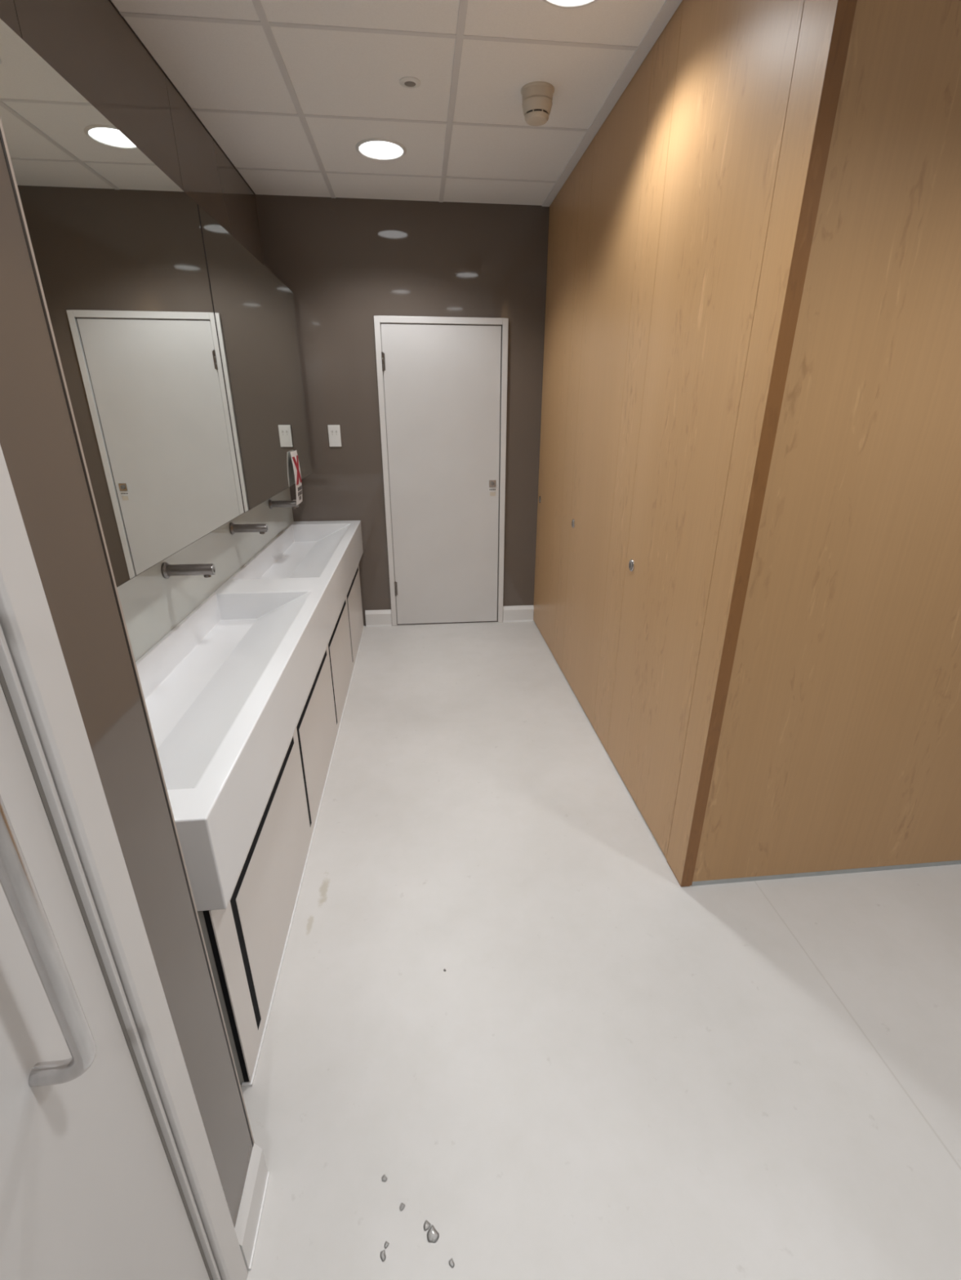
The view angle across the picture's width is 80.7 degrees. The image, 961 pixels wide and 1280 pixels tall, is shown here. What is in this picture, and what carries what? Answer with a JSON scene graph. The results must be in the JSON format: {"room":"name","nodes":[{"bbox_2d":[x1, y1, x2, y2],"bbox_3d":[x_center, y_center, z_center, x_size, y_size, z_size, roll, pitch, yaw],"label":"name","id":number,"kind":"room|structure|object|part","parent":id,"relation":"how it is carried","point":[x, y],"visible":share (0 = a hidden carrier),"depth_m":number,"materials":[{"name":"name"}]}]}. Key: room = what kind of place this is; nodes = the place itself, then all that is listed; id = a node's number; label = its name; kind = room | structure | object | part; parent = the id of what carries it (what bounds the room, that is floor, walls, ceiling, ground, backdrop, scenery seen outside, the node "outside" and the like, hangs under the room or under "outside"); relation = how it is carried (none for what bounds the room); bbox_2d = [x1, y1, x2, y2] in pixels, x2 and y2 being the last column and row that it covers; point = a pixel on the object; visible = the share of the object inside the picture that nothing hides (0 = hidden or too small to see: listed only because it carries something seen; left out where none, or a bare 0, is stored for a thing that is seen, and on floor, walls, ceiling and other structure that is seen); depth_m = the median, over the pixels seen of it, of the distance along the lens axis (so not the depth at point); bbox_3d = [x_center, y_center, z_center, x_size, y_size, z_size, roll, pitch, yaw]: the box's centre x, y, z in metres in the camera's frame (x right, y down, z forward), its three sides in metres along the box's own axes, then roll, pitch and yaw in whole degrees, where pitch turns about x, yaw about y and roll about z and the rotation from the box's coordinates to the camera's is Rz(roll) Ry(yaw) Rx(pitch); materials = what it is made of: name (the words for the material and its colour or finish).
{"room":"public restroom","nodes":[
{"label":"public restroom","id":0,"kind":"room"},
{"bbox_2d":[111,0,666,205],"bbox_3d":[0.735,-1.567,0.724,3.725,0.080,5.993,-2,22,-6],"label":"ceiling","id":1,"kind":"structure","parent":0,"point":[224,66],"depth_m":2.13,"materials":[{"name":"tile"}]},
{"bbox_2d":[251,0,467,202],"bbox_3d":[0.669,-1.526,0.733,2.482,0.004,5.753,-2,22,-6],"label":"grid","id":2,"kind":"object","parent":1,"relation":"attached to","point":[463,4],"visible":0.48,"depth_m":2.13,"materials":[{"name":"white metal"}]},
{"bbox_2d":[119,11,637,182],"bbox_3d":[0.727,-1.557,0.809,3.485,0.003,4.860,-2,22,-6],"label":"grid","id":3,"kind":"object","parent":1,"relation":"attached to","point":[122,13],"visible":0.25,"depth_m":1.90,"materials":[{"name":"white metal"}]},
{"bbox_2d":[355,137,406,160],"bbox_3d":[-0.468,-2.308,2.663,0.236,0.007,0.236,-2,22,-6],"label":"recessed light","id":4,"kind":"object","parent":1,"relation":"in","point":[376,148],"visible":1,"depth_m":2.65,"materials":[{"name":"white plastic"}]},
{"bbox_2d":[359,141,402,158],"bbox_3d":[-0.468,-2.310,2.663,0.204,0.003,0.204,-2,22,-6],"label":"diffuser","id":5,"kind":"object","parent":4,"relation":"attached to","point":[370,149],"depth_m":2.66,"materials":[{"name":"white plastic"}]},
{"bbox_2d":[399,76,420,88],"bbox_3d":[-0.264,-2.087,2.121,0.080,0.008,0.080,-2,22,-6],"label":"ceiling sensor","id":6,"kind":"object","parent":1,"relation":"attached to","point":[406,82],"visible":1,"depth_m":2.11,"materials":[{"name":"white plastic"}]},
{"bbox_2d":[520,80,554,125],"bbox_3d":[0.219,-2.064,2.188,0.128,0.099,0.128,-2,22,-6],"label":"smoke detector","id":7,"kind":"object","parent":1,"relation":"attached to","point":[537,95],"visible":1,"depth_m":2.15,"materials":[{"name":"beige plastic"}]},
{"bbox_2d":[542,0,597,8],"bbox_3d":[0.268,-1.882,1.616,0.236,0.007,0.236,-2,22,-6],"label":"recessed light","id":8,"kind":"object","parent":1,"relation":"in","point":[557,3],"visible":1,"depth_m":1.70,"materials":[{"name":"white plastic"}]},
{"bbox_2d":[551,0,589,4],"bbox_3d":[0.268,-1.884,1.615,0.204,0.003,0.204,-2,22,-6],"label":"diffuser","id":9,"kind":"object","parent":8,"relation":"attached to","point":[553,2],"depth_m":1.70,"materials":[{"name":"white plastic"}]},
{"bbox_2d":[542,0,682,206],"bbox_3d":[0.526,-2.106,2.169,0.046,0.006,2.643,-2,22,-6],"label":"ceiling trim","id":10,"kind":"structure","parent":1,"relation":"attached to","point":[668,8],"depth_m":2.13,"materials":[{"name":"white metal"}]},
{"bbox_2d":[255,194,549,626],"bbox_3d":[0.429,-1.428,3.931,3.725,2.703,0.120,-2,22,-6],"label":"wall","id":11,"kind":"structure","parent":0,"point":[345,263],"depth_m":3.52,"materials":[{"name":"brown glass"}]},
{"bbox_2d":[327,425,341,446],"bbox_3d":[-0.964,-1.348,3.736,0.078,0.136,0.011,-2,22,-6],"label":"light switch","id":12,"kind":"object","parent":11,"relation":"attached to","point":[334,431],"visible":1,"depth_m":3.73,"materials":[{"name":"white plastic"}]},
{"bbox_2d":[364,609,391,626],"bbox_3d":[-0.762,-0.163,4.232,0.191,0.124,0.024,-2,22,-6],"label":"baseboard","id":13,"kind":"structure","parent":11,"relation":"attached to","point":[374,618],"depth_m":4.22,"materials":[{"name":"white"}]},
{"bbox_2d":[373,315,508,626],"bbox_3d":[-0.244,-1.070,3.914,0.840,2.047,0.040,-2,22,-6],"label":"door","id":14,"kind":"structure","parent":11,"relation":"in","point":[442,381],"depth_m":3.86,"materials":[{"name":"white paint"}]},
{"bbox_3d":[0.084,-1.091,3.945,0.048,0.048,0.006,-2,22,-6],"label":"lock plate","id":15,"kind":"part","parent":14,"relation":"part of","materials":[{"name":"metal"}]},
{"bbox_2d":[502,604,533,622],"bbox_3d":[0.289,-0.201,4.334,0.236,0.124,0.024,-2,22,-6],"label":"baseboard","id":16,"kind":"structure","parent":11,"relation":"attached to","point":[510,613],"depth_m":4.33,"materials":[{"name":"white"}]},
{"bbox_2d":[533,157,581,655],"bbox_3d":[0.460,-1.245,3.547,0.044,2.631,0.688,-2,22,-6],"label":"door","id":17,"kind":"structure","parent":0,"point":[563,216],"depth_m":3.43,"materials":[{"name":"brown wood"}]},
{"bbox_2d":[240,620,960,1279],"bbox_3d":[0.728,0.967,1.749,3.725,0.100,5.993,-2,22,-6],"label":"floor","id":18,"kind":"structure","parent":0,"point":[614,1068],"depth_m":1.47,"materials":[{"name":"concrete"}]},
{"bbox_2d":[197,563,364,1087],"bbox_3d":[-0.921,0.234,2.675,0.432,0.556,3.135,-2,22,-6],"label":"vanity cabinet","id":19,"kind":"object","parent":18,"relation":"on","point":[246,941],"visible":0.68,"depth_m":1.64,"materials":[{"name":"laminate"}]},
{"bbox_2d":[135,520,363,911],"bbox_3d":[-0.906,-0.137,2.530,0.462,0.228,3.145,-2,22,-6],"label":"basin","id":20,"kind":"object","parent":19,"relation":"in","point":[226,690],"visible":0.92,"depth_m":1.76,"materials":[{"name":"white ceramic"}]},
{"bbox_3d":[-0.609,0.663,1.696,0.022,0.476,0.752,-2,22,-6],"label":"cabinet door","id":21,"kind":"part","parent":19,"relation":"part of","materials":[{"name":"laminate"}]},
{"bbox_3d":[-0.722,-0.004,2.615,0.022,0.070,3.109,-2,22,-6],"label":"rail","id":22,"kind":"part","parent":19,"relation":"part of","materials":[{"name":"laminate"}]},
{"bbox_3d":[-0.686,0.382,2.389,0.022,0.476,0.752,-2,22,-6],"label":"cabinet door","id":23,"kind":"part","parent":19,"relation":"part of","materials":[{"name":"laminate"}]},
{"bbox_3d":[-0.764,0.102,3.083,0.022,0.476,0.752,-2,22,-6],"label":"cabinet door","id":24,"kind":"part","parent":19,"relation":"part of","materials":[{"name":"laminate"}]},
{"bbox_3d":[-0.841,-0.179,3.776,0.022,0.476,0.752,-2,22,-6],"label":"cabinet door","id":25,"kind":"part","parent":19,"relation":"part of","materials":[{"name":"laminate"}]},
{"bbox_2d":[666,0,857,886],"bbox_3d":[0.697,-0.406,1.486,0.039,2.641,0.123,-2,22,-6],"label":"wood panel","id":26,"kind":"object","parent":18,"relation":"on","point":[826,25],"visible":1,"depth_m":1.37,"materials":[{"name":"brown wood"}]},
{"bbox_2d":[691,0,960,885],"bbox_3d":[1.581,-0.421,1.532,1.728,2.641,0.030,-2,22,-6],"label":"end panel","id":27,"kind":"object","parent":18,"relation":"on","point":[838,751],"visible":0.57,"depth_m":1.50,"materials":[{"name":"brown wood"}]},
{"bbox_3d":[0.557,0.318,3.208,0.027,0.008,2.538,-2,22,-6],"label":"trim","id":28,"kind":"structure","parent":18,"relation":"on","visible":0},
{"bbox_2d":[533,205,550,619],"bbox_3d":[0.428,-1.377,3.875,0.034,2.633,0.017,-2,22,-6],"label":"wood panel","id":29,"kind":"object","parent":28,"relation":"on","point":[549,206],"visible":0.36,"depth_m":3.76,"materials":[{"name":"brown wood"}]},
{"bbox_2d":[553,137,594,670],"bbox_3d":[0.512,-1.074,3.126,0.034,2.633,0.224,-2,22,-6],"label":"wood panel","id":30,"kind":"object","parent":28,"relation":"on","point":[586,163],"visible":0.71,"depth_m":3.01,"materials":[{"name":"brown wood"}]},
{"bbox_2d":[561,44,653,727],"bbox_3d":[0.554,-0.904,2.704,0.044,2.631,0.688,-2,22,-6],"label":"door","id":31,"kind":"structure","parent":28,"relation":"on","point":[619,148],"depth_m":2.55,"materials":[{"name":"brown wood"}]},
{"bbox_2d":[593,0,683,751],"bbox_3d":[0.606,-0.732,2.283,0.034,2.633,0.224,-2,22,-6],"label":"wood panel","id":32,"kind":"object","parent":28,"relation":"on","point":[665,51],"visible":0.83,"depth_m":2.12,"materials":[{"name":"brown wood"}]},
{"bbox_2d":[606,0,804,857],"bbox_3d":[0.648,-0.562,1.860,0.044,2.631,0.688,-2,22,-6],"label":"door","id":33,"kind":"structure","parent":28,"relation":"on","point":[735,60],"depth_m":1.70,"materials":[{"name":"brown wood"}]},
{"bbox_3d":[-0.586,0.343,-0.456,0.492,2.703,2.424,-2,22,-6],"label":"wall","id":34,"kind":"structure","parent":0,"visible":0},
{"bbox_2d":[0,444,248,1279],"bbox_3d":[-0.391,0.414,0.161,0.118,2.110,1.110,-2,22,-6],"label":"door","id":35,"kind":"structure","parent":34,"relation":"in","point":[108,1171],"depth_m":0.59,"materials":[{"name":"white paint"}]},
{"bbox_3d":[-0.399,0.180,0.452,0.060,0.534,0.019,-2,22,-6],"label":"pull handle","id":36,"kind":"part","parent":35,"relation":"part of","materials":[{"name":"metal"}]},
{"bbox_2d":[0,139,253,1228],"bbox_3d":[-0.455,-0.114,0.609,0.006,2.533,0.146,-2,22,-6],"label":"cladding","id":37,"kind":"object","parent":34,"relation":"attached to","point":[38,444],"visible":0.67,"depth_m":0.68,"materials":[{"name":"beige glass"}]},
{"bbox_2d":[0,117,254,1146],"bbox_3d":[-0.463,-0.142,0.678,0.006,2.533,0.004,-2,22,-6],"label":"trim","id":38,"kind":"structure","parent":34,"relation":"attached to","point":[1,135],"depth_m":0.69,"materials":[{"name":"silver metal"}]},
{"bbox_2d":[234,1143,270,1271],"bbox_3d":[-0.451,1.108,1.110,0.024,0.110,0.147,-2,22,-6],"label":"baseboard","id":39,"kind":"structure","parent":34,"relation":"attached to","point":[252,1201],"depth_m":1.10,"materials":[{"name":"white"}]},
{"bbox_3d":[-1.180,-0.698,2.113,0.120,2.703,3.445,-2,22,-6],"label":"wall","id":40,"kind":"structure","parent":0,"visible":0},
{"bbox_2d":[0,0,22,38],"bbox_3d":[-1.005,-1.254,0.769,0.010,0.543,1.094,-2,22,-6],"label":"cladding","id":41,"kind":"object","parent":40,"relation":"attached to","point":[8,15],"depth_m":1.27,"materials":[{"name":"brown glass"}]},
{"bbox_2d":[13,0,182,190],"bbox_3d":[-1.111,-1.640,1.722,0.010,0.543,0.968,-2,22,-6],"label":"cladding","id":42,"kind":"object","parent":40,"relation":"attached to","point":[87,42],"visible":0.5,"depth_m":1.68,"materials":[{"name":"brown glass"}]},
{"bbox_2d":[0,18,244,587],"bbox_3d":[-0.963,-0.707,1.389,0.162,1.036,1.557,-2,22,-6],"label":"mirror","id":43,"kind":"object","parent":40,"relation":"attached to","point":[117,244],"visible":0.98,"depth_m":1.40,"materials":[{"name":"mirror"}]},
{"bbox_2d":[109,0,255,195],"bbox_3d":[-1.112,-1.921,1.696,0.003,0.005,3.315,-2,22,-6],"label":"trim","id":44,"kind":"structure","parent":40,"relation":"attached to","point":[110,1],"depth_m":2.14,"materials":[{"name":"white metal"}]},
{"bbox_2d":[116,486,293,661],"bbox_3d":[-1.126,-0.368,2.328,0.004,0.350,3.304,-2,22,-6],"label":"backsplash","id":45,"kind":"structure","parent":40,"relation":"attached to","point":[153,605],"depth_m":2.14,"materials":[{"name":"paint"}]},
{"bbox_2d":[160,562,215,578],"bbox_3d":[-1.000,-0.241,1.944,0.163,0.056,0.056,-2,22,-6],"label":"tap","id":46,"kind":"object","parent":45,"relation":"attached to","point":[167,570],"visible":1,"depth_m":1.93,"materials":[{"name":"metal"}]},
{"bbox_2d":[229,522,268,534],"bbox_3d":[-1.077,-0.521,2.635,0.163,0.056,0.056,-2,22,-6],"label":"tap","id":47,"kind":"object","parent":45,"relation":"attached to","point":[233,528],"visible":1,"depth_m":2.62,"materials":[{"name":"metal"}]},
{"bbox_2d":[268,499,298,509],"bbox_3d":[-1.154,-0.799,3.322,0.163,0.056,0.056,-2,22,-6],"label":"tap","id":48,"kind":"object","parent":45,"relation":"attached to","point":[272,504],"visible":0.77,"depth_m":3.31,"materials":[{"name":"metal"}]},
{"bbox_3d":[-1.149,-0.799,3.323,0.152,0.039,0.039,-2,22,-6],"label":"spout","id":49,"kind":"part","parent":48,"relation":"part of","materials":[{"name":"metal"}]},
{"bbox_2d":[164,75,263,264],"bbox_3d":[-1.226,-2.055,2.748,0.010,0.543,1.252,-2,22,-6],"label":"cladding","id":50,"kind":"object","parent":40,"relation":"attached to","point":[208,177],"visible":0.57,"depth_m":2.53,"materials":[{"name":"brown glass"}]},
{"bbox_2d":[197,204,311,512],"bbox_3d":[-1.118,-1.288,2.824,0.171,1.036,1.551,-2,22,-6],"label":"mirror","id":51,"kind":"object","parent":40,"relation":"attached to","point":[255,314],"visible":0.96,"depth_m":2.55,"materials":[{"name":"mirror"}]},
{"bbox_2d":[289,449,302,505],"bbox_3d":[-1.067,-0.929,3.232,0.058,0.287,0.182,-2,22,-6],"label":"card","id":52,"kind":"object","parent":51,"relation":"attached to","point":[294,455],"visible":1,"depth_m":3.21,"materials":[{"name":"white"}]}
]}

